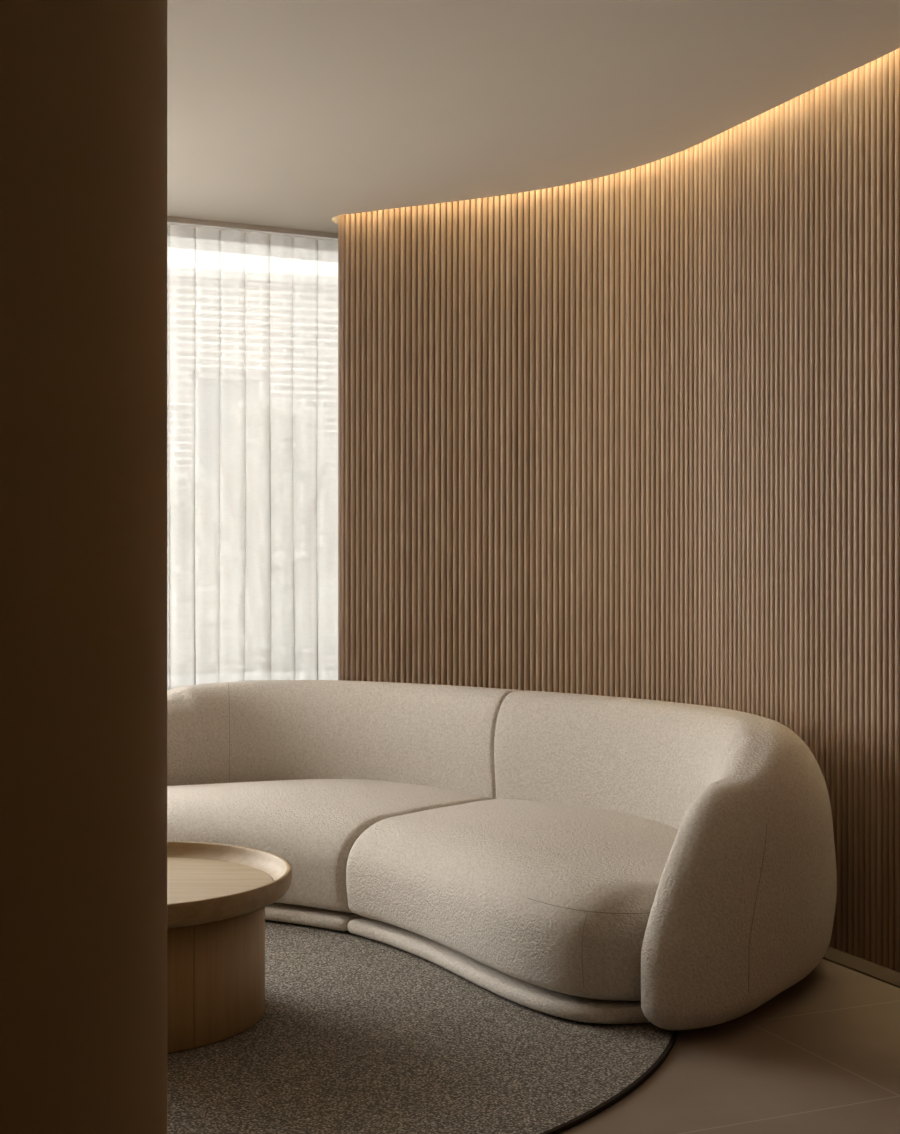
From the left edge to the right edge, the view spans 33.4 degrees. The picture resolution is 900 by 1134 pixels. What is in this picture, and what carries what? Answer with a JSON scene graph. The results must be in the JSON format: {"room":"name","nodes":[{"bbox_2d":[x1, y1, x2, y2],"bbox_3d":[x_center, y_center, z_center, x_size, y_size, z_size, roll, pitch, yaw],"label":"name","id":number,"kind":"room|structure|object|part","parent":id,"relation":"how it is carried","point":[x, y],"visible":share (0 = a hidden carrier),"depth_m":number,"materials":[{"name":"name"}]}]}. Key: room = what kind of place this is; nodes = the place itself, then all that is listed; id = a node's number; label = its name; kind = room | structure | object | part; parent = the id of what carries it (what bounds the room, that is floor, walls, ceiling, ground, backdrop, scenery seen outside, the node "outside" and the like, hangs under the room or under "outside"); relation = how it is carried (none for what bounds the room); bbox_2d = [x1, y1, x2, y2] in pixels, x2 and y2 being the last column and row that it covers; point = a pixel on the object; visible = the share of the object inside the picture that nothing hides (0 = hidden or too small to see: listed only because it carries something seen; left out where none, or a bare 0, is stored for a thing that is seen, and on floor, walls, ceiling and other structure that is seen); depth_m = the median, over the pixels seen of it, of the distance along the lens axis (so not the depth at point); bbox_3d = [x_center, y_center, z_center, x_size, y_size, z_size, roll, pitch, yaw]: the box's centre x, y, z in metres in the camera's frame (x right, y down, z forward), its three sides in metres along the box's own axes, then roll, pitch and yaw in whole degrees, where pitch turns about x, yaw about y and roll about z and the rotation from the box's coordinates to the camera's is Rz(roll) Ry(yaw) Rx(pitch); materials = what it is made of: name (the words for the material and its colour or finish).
{"room":"lobby","nodes":[
{"label":"lobby","id":0,"kind":"room"},
{"bbox_2d":[167,0,899,240],"bbox_3d":[-1.300,-1.560,2.574,7.200,0.120,10.647,0,0,0],"label":"ceiling","id":1,"kind":"structure","parent":0,"point":[290,114],"depth_m":4.66,"materials":[{"name":"paint"}]},
{"bbox_2d":[167,216,337,239],"bbox_3d":[-0.652,-1.489,6.695,2.560,0.022,0.031,0,0,-25],"label":"track","id":2,"kind":"object","parent":1,"relation":"attached to","point":[172,220],"visible":0.29,"depth_m":6.58,"materials":[{"name":"white metal"}]},
{"bbox_2d":[167,225,337,689],"bbox_3d":[-0.644,-0.148,6.693,2.576,2.656,0.051,0,0,-25],"label":"sheer curtain","id":3,"kind":"object","parent":2,"relation":"hanging from","point":[252,317],"visible":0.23,"depth_m":6.59,"materials":[{"name":"white fabric"}]},
{"bbox_2d":[338,48,899,971],"bbox_3d":[1.046,-0.230,4.766,0.782,2.860,4.674,0,0,-32],"label":"wall","id":4,"kind":"structure","parent":0,"point":[635,432],"depth_m":5.59,"materials":[{"name":"brown wood"}]},
{"bbox_2d":[822,946,899,987],"bbox_3d":[0.965,1.197,4.668,0.710,0.006,4.507,0,0,-31],"label":"baseboard","id":5,"kind":"structure","parent":4,"relation":"attached to","point":[886,975],"depth_m":4.48,"materials":[{"name":"brown wood"}]},
{"bbox_2d":[559,959,899,1133],"bbox_3d":[1.573,1.260,3.638,16.000,0.120,16.000,0,0,-23],"label":"floor","id":6,"kind":"structure","parent":0,"point":[822,1055],"depth_m":3.55,"materials":[{"name":"tile"}]},
{"bbox_2d":[0,0,166,1133],"bbox_3d":[-0.737,-0.150,1.751,0.800,2.700,0.800,0,0,0],"label":"column","id":7,"kind":"structure","parent":6,"relation":"on","point":[83,83],"depth_m":1.56,"materials":[{"name":"brown paint"}]},
{"bbox_2d":[167,920,678,1133],"bbox_3d":[-0.900,1.194,4.200,3.054,0.011,3.054,0,0,0],"label":"round rug","id":8,"kind":"object","parent":6,"relation":"on","point":[354,1034],"visible":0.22,"depth_m":3.65,"materials":[{"name":"grey carpet"}]},
{"bbox_2d":[167,841,291,1052],"bbox_3d":[-0.862,0.998,3.980,0.881,0.383,0.881,0,0,0],"label":"coffee table","id":9,"kind":"object","parent":8,"relation":"on","point":[218,895],"visible":0.49,"depth_m":3.78,"materials":[{"name":"brown wood"}]},
{"bbox_2d":[167,680,836,1030],"bbox_3d":[-0.075,0.827,5.148,3.009,0.745,1.412,0,0,41],"label":"curved sofa","id":10,"kind":"object","parent":8,"relation":"on","point":[597,859],"visible":0.79,"depth_m":4.66,"materials":[{"name":"beige fabric"}]},
{"bbox_3d":[-0.667,0.974,5.465,1.310,0.341,1.114,0,0,41],"label":"seat","id":11,"kind":"part","parent":10,"relation":"part of","materials":[{"name":"beige fabric"}]},
{"bbox_3d":[-0.580,0.818,5.856,1.934,0.727,0.798,0,0,3],"label":"backrest","id":12,"kind":"part","parent":10,"relation":"part of","materials":[{"name":"beige fabric"}]},
{"bbox_3d":[0.323,0.974,4.606,1.310,0.341,1.114,0,0,41],"label":"seat","id":13,"kind":"part","parent":10,"relation":"part of","materials":[{"name":"beige fabric"}]},
{"bbox_3d":[0.698,0.818,4.747,0.798,0.727,1.934,0,0,-11],"label":"backrest","id":14,"kind":"part","parent":10,"relation":"part of","materials":[{"name":"beige fabric"}]}
]}

